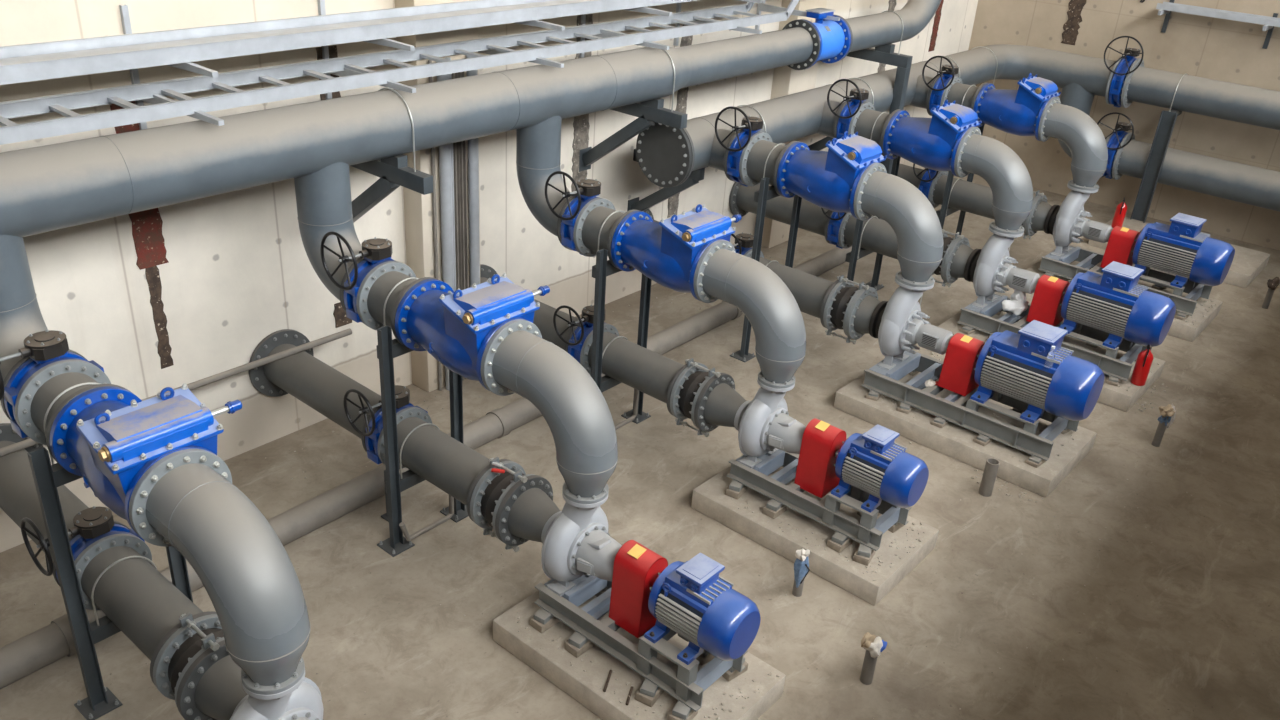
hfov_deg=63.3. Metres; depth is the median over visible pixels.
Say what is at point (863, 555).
block
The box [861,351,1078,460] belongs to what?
base frame
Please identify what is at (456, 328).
valve
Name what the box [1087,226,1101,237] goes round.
grille
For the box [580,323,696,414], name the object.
pipe
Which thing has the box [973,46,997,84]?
strap
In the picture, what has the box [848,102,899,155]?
pipe
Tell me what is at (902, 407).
block
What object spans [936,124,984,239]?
stand
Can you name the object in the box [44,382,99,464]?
strap
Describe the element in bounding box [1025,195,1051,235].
suction reducer
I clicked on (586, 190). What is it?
valve
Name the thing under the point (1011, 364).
motor
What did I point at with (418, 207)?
column
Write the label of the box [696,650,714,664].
block
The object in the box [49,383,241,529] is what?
valve
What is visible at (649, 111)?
bracket
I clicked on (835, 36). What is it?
meter
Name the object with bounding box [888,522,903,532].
block
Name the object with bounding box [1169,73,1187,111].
strap
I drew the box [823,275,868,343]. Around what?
expansion joint
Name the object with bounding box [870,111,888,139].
strap
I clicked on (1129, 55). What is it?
valve
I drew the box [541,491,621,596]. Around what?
pump
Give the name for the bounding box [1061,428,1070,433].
block
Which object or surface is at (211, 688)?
suction reducer
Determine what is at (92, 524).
valve
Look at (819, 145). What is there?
bracket
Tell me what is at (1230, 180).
pipe
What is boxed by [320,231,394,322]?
valve
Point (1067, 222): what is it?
pump
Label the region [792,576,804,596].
pipe
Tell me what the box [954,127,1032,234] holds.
discharge elbow
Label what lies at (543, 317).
pipe
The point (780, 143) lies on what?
strap
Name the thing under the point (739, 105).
strap
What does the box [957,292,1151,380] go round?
base frame
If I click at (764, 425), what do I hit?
pump
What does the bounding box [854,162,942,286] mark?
discharge elbow
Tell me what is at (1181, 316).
block
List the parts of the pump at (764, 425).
volute casing, casing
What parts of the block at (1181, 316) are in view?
shim plate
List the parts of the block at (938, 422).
shim plate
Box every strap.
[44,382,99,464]
[91,556,156,625]
[378,88,415,171]
[383,277,418,325]
[400,423,439,478]
[598,210,624,249]
[602,336,627,357]
[644,46,674,110]
[737,105,765,132]
[763,143,785,177]
[848,78,873,104]
[857,216,877,258]
[869,10,902,54]
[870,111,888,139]
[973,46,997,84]
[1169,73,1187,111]
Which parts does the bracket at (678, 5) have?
arm, arm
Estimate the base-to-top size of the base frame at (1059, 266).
0.290 m
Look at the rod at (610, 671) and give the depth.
7.16 m
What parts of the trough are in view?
lid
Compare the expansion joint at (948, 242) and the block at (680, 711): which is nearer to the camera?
the block at (680, 711)
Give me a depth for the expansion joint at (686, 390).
9.49 m
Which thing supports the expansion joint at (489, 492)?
attached to the pipe at (445, 462)
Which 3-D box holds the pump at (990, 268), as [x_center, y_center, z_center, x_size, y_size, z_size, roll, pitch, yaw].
[4.556,-1.040,12.487,1.180,0.985,0.700,24,34,34]
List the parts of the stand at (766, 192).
plate, post, post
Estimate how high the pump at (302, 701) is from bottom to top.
0.810 m
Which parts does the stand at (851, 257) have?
post, plate, post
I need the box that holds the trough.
[0,0,696,84]
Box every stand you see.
[27,447,192,719]
[376,325,467,556]
[591,249,651,423]
[730,177,801,361]
[845,141,900,290]
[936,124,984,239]
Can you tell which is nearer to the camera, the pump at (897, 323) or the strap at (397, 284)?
the strap at (397, 284)
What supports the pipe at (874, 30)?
on the support frame at (884, 54)
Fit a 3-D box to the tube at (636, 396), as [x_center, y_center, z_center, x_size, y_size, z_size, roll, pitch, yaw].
[-0.204,0.452,10.260,0.044,0.511,0.561,24,34,34]
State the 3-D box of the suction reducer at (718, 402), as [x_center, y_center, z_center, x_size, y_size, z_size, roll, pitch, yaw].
[0.800,0.440,9.453,0.340,0.570,0.570,24,34,34]
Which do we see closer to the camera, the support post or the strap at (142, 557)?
the strap at (142, 557)
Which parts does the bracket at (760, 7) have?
arm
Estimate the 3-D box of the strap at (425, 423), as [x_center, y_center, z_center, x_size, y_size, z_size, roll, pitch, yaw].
[-1.806,0.760,8.580,0.032,0.519,0.452,24,34,34]
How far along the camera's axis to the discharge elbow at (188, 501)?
5.33 m
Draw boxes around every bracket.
[119,5,223,129]
[317,0,415,99]
[350,154,432,222]
[478,20,564,67]
[579,98,687,171]
[580,7,671,57]
[627,149,704,211]
[673,0,764,45]
[755,3,839,29]
[808,136,832,150]
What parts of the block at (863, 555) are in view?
shim plate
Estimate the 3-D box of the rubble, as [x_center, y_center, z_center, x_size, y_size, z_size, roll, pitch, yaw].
[3.446,0.679,10.849,2.522,0.237,10.916,24,34,34]
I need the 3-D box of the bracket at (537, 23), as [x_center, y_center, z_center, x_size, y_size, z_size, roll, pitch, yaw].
[-1.163,-3.013,9.763,1.220,0.950,0.045,24,34,34]
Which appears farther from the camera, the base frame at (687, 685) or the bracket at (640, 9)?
the bracket at (640, 9)
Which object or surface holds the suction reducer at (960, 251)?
on the expansion joint at (948, 242)
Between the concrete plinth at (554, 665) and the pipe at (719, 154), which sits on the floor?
the concrete plinth at (554, 665)
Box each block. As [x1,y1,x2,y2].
[530,608,559,632]
[564,632,594,657]
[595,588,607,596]
[635,679,663,706]
[667,700,697,719]
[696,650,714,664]
[722,657,747,681]
[725,480,747,499]
[762,499,786,518]
[827,531,851,552]
[853,543,874,565]
[865,390,881,400]
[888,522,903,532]
[896,402,912,413]
[909,370,918,375]
[930,416,948,427]
[959,326,976,334]
[973,434,993,445]
[1010,408,1023,413]
[1025,455,1045,467]
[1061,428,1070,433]
[1086,342,1098,347]
[1105,375,1119,385]
[1152,284,1166,289]
[1174,312,1188,319]
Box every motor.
[644,553,760,664]
[831,424,928,512]
[970,320,1103,422]
[1058,261,1175,348]
[1132,213,1234,287]
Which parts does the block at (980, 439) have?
shim plate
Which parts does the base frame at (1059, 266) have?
pump seat, rail, motor seat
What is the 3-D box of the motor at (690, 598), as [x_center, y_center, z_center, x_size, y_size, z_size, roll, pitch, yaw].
[0.418,1.625,6.879,0.701,0.581,0.500,24,34,34]
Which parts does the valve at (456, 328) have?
bonnet plate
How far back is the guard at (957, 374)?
10.61 m
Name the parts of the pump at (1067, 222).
volute casing, casing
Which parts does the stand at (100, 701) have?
post, plate, post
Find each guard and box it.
[609,540,667,637]
[794,418,845,497]
[937,333,983,395]
[1026,275,1068,325]
[1100,226,1139,267]
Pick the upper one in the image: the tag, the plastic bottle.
the plastic bottle
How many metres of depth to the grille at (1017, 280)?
12.38 m
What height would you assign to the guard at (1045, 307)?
0.554 m
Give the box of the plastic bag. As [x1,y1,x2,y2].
[1002,289,1028,315]
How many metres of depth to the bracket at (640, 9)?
10.63 m
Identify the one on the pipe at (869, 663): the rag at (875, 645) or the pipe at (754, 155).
the rag at (875, 645)
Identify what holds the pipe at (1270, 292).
on the floor
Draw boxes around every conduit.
[428,60,441,390]
[436,58,453,390]
[445,57,455,291]
[466,56,479,286]
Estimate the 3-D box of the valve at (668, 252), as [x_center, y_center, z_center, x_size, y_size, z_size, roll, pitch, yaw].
[0.331,-1.047,9.320,0.945,0.764,0.787,24,34,34]
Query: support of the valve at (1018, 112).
attached to the discharge elbow at (1086, 142)
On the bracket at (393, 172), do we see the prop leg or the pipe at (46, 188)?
the pipe at (46, 188)
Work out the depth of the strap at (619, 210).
9.53 m
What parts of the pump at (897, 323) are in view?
volute casing, casing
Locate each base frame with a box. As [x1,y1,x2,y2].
[534,575,747,711]
[727,450,911,550]
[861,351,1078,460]
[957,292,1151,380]
[1038,244,1212,315]
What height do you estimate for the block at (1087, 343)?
0.060 m
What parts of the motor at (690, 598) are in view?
casing, motor frame, box lid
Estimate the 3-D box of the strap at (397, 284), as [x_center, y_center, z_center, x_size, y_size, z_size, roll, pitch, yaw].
[-1.798,-0.369,8.061,0.032,0.572,0.478,24,34,34]
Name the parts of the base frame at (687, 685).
pump seat, motor seat, rail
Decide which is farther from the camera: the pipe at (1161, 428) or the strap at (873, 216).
the strap at (873, 216)
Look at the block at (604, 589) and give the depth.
7.91 m
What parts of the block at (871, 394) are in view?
shim plate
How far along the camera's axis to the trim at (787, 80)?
14.41 m
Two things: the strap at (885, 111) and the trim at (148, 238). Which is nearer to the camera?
the trim at (148, 238)
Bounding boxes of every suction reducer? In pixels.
[176,640,247,719]
[495,475,559,545]
[694,373,745,431]
[846,287,879,339]
[943,237,972,283]
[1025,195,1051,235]
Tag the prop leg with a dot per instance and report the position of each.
(385, 516)
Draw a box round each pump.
[230,671,322,719]
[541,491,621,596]
[734,379,838,468]
[869,278,952,370]
[964,227,1039,308]
[1044,185,1112,256]
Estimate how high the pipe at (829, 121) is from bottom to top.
0.610 m
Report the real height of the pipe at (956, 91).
0.610 m
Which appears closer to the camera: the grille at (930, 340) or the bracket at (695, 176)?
the grille at (930, 340)
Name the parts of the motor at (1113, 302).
casing, motor frame, box lid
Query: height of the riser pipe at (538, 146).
1.265 m
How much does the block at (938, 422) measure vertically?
0.060 m
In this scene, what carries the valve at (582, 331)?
attached to the pipe at (543, 317)
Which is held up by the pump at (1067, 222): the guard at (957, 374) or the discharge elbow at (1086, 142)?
the discharge elbow at (1086, 142)
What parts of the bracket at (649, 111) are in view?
wall plate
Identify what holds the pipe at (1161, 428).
on the floor
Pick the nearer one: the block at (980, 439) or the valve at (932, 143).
the block at (980, 439)
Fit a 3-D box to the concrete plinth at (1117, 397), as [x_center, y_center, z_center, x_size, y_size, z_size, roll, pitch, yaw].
[4.921,-0.106,12.568,2.360,0.200,1.260,24,34,34]
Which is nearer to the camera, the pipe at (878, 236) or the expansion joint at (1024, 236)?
the pipe at (878, 236)
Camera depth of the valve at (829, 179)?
10.82 m
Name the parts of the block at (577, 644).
shim plate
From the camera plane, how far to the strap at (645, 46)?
10.78 m
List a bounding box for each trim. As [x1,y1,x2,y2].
[110,101,168,269]
[145,266,173,368]
[316,45,340,99]
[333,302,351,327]
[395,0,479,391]
[571,14,592,193]
[667,10,693,217]
[761,0,826,247]
[878,0,895,71]
[928,0,943,51]
[1061,0,1086,44]
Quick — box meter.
[799,8,850,68]
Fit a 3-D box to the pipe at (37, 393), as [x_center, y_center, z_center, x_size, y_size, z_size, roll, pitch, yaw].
[-3.420,0.342,6.357,0.468,0.570,0.570,24,34,34]
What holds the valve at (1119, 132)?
attached to the pipe at (1230, 180)
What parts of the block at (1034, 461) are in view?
shim plate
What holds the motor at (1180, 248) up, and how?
on the base frame at (1059, 266)
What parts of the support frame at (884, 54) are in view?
leg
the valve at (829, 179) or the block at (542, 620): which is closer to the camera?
the block at (542, 620)
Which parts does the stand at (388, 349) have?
post, plate, plate, post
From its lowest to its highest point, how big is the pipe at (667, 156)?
1.956 m
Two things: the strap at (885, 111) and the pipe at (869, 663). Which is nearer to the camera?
the pipe at (869, 663)
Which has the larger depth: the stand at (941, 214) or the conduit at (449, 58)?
the stand at (941, 214)
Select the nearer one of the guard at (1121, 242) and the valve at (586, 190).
the valve at (586, 190)
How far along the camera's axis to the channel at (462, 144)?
10.42 m
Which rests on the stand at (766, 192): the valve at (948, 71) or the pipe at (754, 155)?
the pipe at (754, 155)
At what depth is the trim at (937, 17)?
17.61 m
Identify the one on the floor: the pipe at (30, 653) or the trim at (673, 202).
the pipe at (30, 653)
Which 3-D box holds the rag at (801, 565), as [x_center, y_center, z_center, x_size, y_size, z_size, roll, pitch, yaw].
[1.293,1.665,8.312,0.112,0.375,0.121,24,34,34]
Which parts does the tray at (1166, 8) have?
arm, arm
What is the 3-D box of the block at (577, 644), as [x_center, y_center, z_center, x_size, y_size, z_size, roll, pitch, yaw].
[-0.428,2.014,7.433,0.130,0.110,0.190,25,34,35]
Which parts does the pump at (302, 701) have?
casing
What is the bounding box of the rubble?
[517,300,1215,719]
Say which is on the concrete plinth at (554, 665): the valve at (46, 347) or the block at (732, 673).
the block at (732, 673)
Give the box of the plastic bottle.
[1044,346,1054,367]
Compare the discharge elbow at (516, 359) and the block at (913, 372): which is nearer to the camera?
the discharge elbow at (516, 359)
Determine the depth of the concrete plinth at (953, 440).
10.51 m
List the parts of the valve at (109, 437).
bonnet plate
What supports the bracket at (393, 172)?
attached to the wall at (239, 271)
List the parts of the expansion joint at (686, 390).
tie rod, tie rod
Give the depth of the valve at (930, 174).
15.41 m
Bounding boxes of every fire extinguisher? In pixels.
[1111,197,1126,227]
[1130,345,1153,385]
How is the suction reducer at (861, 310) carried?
on the expansion joint at (840, 299)
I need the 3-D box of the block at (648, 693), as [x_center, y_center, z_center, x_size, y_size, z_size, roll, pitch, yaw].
[0.072,2.240,7.064,0.130,0.110,0.190,18,30,25]
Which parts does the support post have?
arm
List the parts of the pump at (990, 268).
volute casing, casing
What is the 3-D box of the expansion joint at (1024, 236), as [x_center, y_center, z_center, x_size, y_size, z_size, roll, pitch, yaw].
[5.509,-2.112,14.827,0.382,0.707,0.590,24,34,34]
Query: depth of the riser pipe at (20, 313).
6.58 m
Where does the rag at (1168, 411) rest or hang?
on the pipe at (1161, 428)
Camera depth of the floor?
8.73 m
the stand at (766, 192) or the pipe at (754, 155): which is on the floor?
the stand at (766, 192)
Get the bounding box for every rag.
[794,549,809,587]
[861,632,886,657]
[1157,404,1174,427]
[1267,277,1279,289]
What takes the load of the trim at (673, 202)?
attached to the wall at (239, 271)
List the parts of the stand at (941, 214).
post, post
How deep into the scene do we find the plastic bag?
12.51 m
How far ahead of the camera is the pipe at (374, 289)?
7.96 m
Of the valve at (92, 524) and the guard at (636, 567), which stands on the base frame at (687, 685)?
the guard at (636, 567)
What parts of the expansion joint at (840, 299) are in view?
tie rod, tie rod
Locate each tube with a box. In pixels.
[0,328,351,456]
[399,495,453,540]
[615,389,638,429]
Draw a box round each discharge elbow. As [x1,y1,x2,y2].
[129,448,310,694]
[481,319,617,503]
[693,239,805,388]
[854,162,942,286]
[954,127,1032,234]
[1038,97,1107,190]
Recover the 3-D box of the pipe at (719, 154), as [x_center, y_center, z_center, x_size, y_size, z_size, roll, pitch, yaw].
[1.009,-2.377,11.832,0.392,0.610,0.610,24,34,34]
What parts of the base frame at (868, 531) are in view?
pump seat, rail, motor seat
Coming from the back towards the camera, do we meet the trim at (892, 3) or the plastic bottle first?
the trim at (892, 3)
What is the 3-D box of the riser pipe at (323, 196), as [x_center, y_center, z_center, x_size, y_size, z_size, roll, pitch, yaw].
[-2.413,-1.013,8.347,0.803,1.265,0.570,24,34,34]
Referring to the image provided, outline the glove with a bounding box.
[925,379,937,386]
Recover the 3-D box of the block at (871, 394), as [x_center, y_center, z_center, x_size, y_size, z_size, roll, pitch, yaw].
[2.494,0.359,11.067,0.130,0.060,0.190,17,30,23]
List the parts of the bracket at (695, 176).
wall plate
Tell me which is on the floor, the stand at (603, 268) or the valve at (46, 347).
the stand at (603, 268)
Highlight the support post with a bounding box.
[1130,109,1181,222]
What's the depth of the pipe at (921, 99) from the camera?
15.07 m
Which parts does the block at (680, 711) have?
shim plate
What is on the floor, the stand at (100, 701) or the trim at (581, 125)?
the stand at (100, 701)
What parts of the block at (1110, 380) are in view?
shim plate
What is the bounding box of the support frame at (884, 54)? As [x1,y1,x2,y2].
[847,44,912,219]
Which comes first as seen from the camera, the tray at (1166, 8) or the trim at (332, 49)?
the trim at (332, 49)
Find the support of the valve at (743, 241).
attached to the pipe at (647, 211)
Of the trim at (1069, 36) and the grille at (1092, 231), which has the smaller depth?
the grille at (1092, 231)
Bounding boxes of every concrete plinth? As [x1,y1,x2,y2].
[493,590,785,719]
[691,466,938,604]
[834,372,1096,496]
[937,311,1164,411]
[1026,260,1221,341]
[1088,217,1269,287]
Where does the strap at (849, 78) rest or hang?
attached to the pipe at (667, 156)
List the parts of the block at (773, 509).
shim plate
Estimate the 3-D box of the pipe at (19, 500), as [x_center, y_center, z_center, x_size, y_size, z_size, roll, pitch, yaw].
[-4.336,1.073,7.552,1.671,0.660,0.660,24,34,34]
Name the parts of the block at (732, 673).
shim plate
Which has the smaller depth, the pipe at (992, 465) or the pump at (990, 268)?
the pipe at (992, 465)
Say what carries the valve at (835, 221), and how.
attached to the pipe at (812, 218)
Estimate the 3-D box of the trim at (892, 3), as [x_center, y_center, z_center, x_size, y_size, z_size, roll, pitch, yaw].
[3.907,-5.165,16.425,0.032,2.300,0.259,24,34,34]
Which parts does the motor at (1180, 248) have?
casing, motor frame, box lid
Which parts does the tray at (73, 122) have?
rail, rail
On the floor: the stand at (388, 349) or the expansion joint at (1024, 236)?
the stand at (388, 349)
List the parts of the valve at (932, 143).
bonnet plate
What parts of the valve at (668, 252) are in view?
bonnet plate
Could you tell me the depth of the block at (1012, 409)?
10.88 m
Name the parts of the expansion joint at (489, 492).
tie rod, tie rod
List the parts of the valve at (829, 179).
bonnet plate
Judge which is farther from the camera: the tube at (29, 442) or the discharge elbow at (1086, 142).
the discharge elbow at (1086, 142)
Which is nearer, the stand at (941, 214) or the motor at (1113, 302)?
the motor at (1113, 302)
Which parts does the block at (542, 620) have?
shim plate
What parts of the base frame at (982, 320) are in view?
pump seat, rail, motor seat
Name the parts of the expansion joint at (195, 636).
tie rod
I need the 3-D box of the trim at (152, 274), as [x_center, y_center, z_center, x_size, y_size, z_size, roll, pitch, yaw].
[-4.004,-0.356,8.638,0.026,0.930,0.122,24,34,34]
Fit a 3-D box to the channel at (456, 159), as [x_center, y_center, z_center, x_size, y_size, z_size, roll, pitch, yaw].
[-1.836,-1.282,10.460,0.040,3.400,0.050,24,34,34]
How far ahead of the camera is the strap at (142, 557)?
6.75 m
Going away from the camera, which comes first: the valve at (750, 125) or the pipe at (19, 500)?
the pipe at (19, 500)
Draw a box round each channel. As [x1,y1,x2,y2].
[452,72,463,380]
[458,72,467,379]
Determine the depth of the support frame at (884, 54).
14.54 m
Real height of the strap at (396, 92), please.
0.664 m
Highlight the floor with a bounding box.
[0,171,1279,719]
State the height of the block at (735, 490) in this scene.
0.110 m
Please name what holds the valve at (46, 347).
attached to the pipe at (37, 393)
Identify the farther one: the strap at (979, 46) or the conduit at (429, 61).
the strap at (979, 46)
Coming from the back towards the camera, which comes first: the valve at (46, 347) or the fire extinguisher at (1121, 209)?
the fire extinguisher at (1121, 209)
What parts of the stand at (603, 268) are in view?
post, plate, post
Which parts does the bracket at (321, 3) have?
arm, arm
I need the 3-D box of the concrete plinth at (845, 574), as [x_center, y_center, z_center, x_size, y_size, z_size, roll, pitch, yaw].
[1.529,1.405,9.204,1.890,0.200,1.070,24,34,34]
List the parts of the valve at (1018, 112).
bonnet plate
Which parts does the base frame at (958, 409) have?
pump seat, rail, motor seat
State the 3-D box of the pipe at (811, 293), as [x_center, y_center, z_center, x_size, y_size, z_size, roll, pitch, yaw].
[1.729,-0.825,11.857,1.218,0.580,0.580,24,34,34]
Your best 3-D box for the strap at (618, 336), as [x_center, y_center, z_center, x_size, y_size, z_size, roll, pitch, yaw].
[-0.243,0.007,10.239,0.032,0.519,0.452,24,34,34]
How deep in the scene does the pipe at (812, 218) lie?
14.22 m
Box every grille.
[921,332,938,348]
[1011,274,1027,287]
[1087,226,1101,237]
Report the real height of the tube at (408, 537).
0.511 m
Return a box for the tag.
[491,462,504,472]
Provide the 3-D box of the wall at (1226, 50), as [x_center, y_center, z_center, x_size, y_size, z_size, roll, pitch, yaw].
[10.430,-7.152,14.371,10.800,12.300,0.400,24,34,34]
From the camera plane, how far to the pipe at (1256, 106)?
15.89 m
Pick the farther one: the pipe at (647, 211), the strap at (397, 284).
the pipe at (647, 211)
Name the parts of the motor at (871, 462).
casing, motor frame, box lid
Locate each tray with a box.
[0,0,798,144]
[1156,0,1279,48]
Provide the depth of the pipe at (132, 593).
6.60 m
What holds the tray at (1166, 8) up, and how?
attached to the wall at (1226, 50)
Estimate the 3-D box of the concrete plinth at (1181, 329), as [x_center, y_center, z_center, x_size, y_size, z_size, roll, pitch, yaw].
[6.597,-0.914,14.347,2.360,0.200,1.260,24,34,34]
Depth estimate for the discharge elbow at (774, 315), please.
8.68 m
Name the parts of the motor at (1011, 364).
casing, motor frame, box lid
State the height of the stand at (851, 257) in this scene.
2.160 m
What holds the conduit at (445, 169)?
on the floor
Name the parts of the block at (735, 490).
shim plate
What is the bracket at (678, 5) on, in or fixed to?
attached to the wall at (239, 271)
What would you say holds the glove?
on the base frame at (958, 409)
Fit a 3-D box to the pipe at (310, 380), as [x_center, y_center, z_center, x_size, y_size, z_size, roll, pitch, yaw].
[-2.737,0.303,9.250,1.671,0.660,0.660,24,34,34]
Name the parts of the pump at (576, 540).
casing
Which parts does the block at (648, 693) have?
shim plate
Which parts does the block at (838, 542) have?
shim plate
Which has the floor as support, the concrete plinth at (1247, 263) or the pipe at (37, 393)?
the concrete plinth at (1247, 263)
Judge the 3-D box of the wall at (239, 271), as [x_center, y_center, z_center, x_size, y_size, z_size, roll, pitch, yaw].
[-0.269,-5.948,10.634,0.400,12.300,20.050,24,34,34]
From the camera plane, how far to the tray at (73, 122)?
8.40 m
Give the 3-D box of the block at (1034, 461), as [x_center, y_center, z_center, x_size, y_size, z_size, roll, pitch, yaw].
[3.841,0.966,10.074,0.190,0.060,0.130,-22,37,-40]
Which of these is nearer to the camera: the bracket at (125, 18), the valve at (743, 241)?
the bracket at (125, 18)
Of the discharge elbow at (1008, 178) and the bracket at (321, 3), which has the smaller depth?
the bracket at (321, 3)
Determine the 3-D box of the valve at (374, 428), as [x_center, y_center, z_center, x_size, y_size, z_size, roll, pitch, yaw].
[-2.063,0.521,8.640,0.406,0.846,0.642,24,34,34]
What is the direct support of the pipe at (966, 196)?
on the stand at (941, 214)
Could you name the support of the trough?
on the bracket
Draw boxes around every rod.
[603,670,611,691]
[626,686,632,704]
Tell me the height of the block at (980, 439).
0.060 m
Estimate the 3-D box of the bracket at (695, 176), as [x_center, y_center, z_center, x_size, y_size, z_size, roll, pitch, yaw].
[0.308,-2.007,12.567,1.036,0.900,0.200,24,34,34]
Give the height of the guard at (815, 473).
0.619 m
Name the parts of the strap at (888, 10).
rod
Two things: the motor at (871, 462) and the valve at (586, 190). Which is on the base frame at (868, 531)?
the motor at (871, 462)
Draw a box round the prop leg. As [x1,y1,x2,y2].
[381,470,388,521]
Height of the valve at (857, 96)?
0.946 m
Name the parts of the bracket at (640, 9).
arm, arm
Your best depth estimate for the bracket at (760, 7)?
13.36 m
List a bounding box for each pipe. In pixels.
[0,20,820,236]
[0,235,87,419]
[0,246,851,688]
[0,423,128,585]
[15,359,130,464]
[74,534,216,684]
[249,329,409,451]
[294,162,363,312]
[356,261,440,344]
[377,407,510,521]
[480,264,579,352]
[516,116,576,249]
[573,198,638,267]
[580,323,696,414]
[636,44,1123,187]
[643,209,735,246]
[708,129,742,181]
[729,182,833,243]
[739,132,797,196]
[744,249,838,327]
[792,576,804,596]
[817,99,850,137]
[836,0,940,59]
[838,213,897,259]
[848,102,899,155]
[860,650,877,684]
[880,162,926,188]
[910,74,942,115]
[928,171,993,218]
[940,76,986,109]
[979,458,999,496]
[1112,132,1279,211]
[1121,58,1279,129]
[1152,416,1167,446]
[1262,288,1274,308]
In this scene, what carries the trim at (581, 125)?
attached to the wall at (239, 271)
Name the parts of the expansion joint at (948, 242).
tie rod, tie rod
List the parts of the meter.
box lid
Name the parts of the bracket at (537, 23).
arm, arm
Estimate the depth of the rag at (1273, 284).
14.25 m
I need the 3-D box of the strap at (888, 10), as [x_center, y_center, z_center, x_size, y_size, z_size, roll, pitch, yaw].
[3.445,-4.566,14.455,0.478,0.572,0.032,24,34,34]
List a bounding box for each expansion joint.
[153,612,223,705]
[470,457,533,551]
[670,358,720,436]
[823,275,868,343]
[931,229,963,287]
[1021,190,1043,238]
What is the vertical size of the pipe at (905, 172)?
0.660 m
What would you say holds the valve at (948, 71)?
attached to the pipe at (956, 91)
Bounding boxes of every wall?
[0,0,977,552]
[968,0,1279,250]
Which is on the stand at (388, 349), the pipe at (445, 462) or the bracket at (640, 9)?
the pipe at (445, 462)
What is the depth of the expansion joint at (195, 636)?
6.13 m
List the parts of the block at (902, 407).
shim plate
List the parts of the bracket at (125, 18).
arm, arm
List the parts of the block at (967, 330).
shim plate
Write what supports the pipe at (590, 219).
on the stand at (603, 268)
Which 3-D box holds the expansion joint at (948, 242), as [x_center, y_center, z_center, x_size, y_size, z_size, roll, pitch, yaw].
[3.834,-1.305,13.047,0.382,0.707,0.590,24,34,34]
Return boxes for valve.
[0,329,103,437]
[20,506,144,595]
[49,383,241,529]
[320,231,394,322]
[343,385,427,463]
[395,273,549,389]
[545,171,600,256]
[553,304,605,362]
[611,204,741,300]
[715,106,762,186]
[729,232,753,254]
[777,131,886,218]
[821,208,845,248]
[827,79,868,138]
[883,99,980,176]
[913,164,938,198]
[922,56,958,114]
[973,73,1060,140]
[1097,112,1133,178]
[1104,36,1143,106]

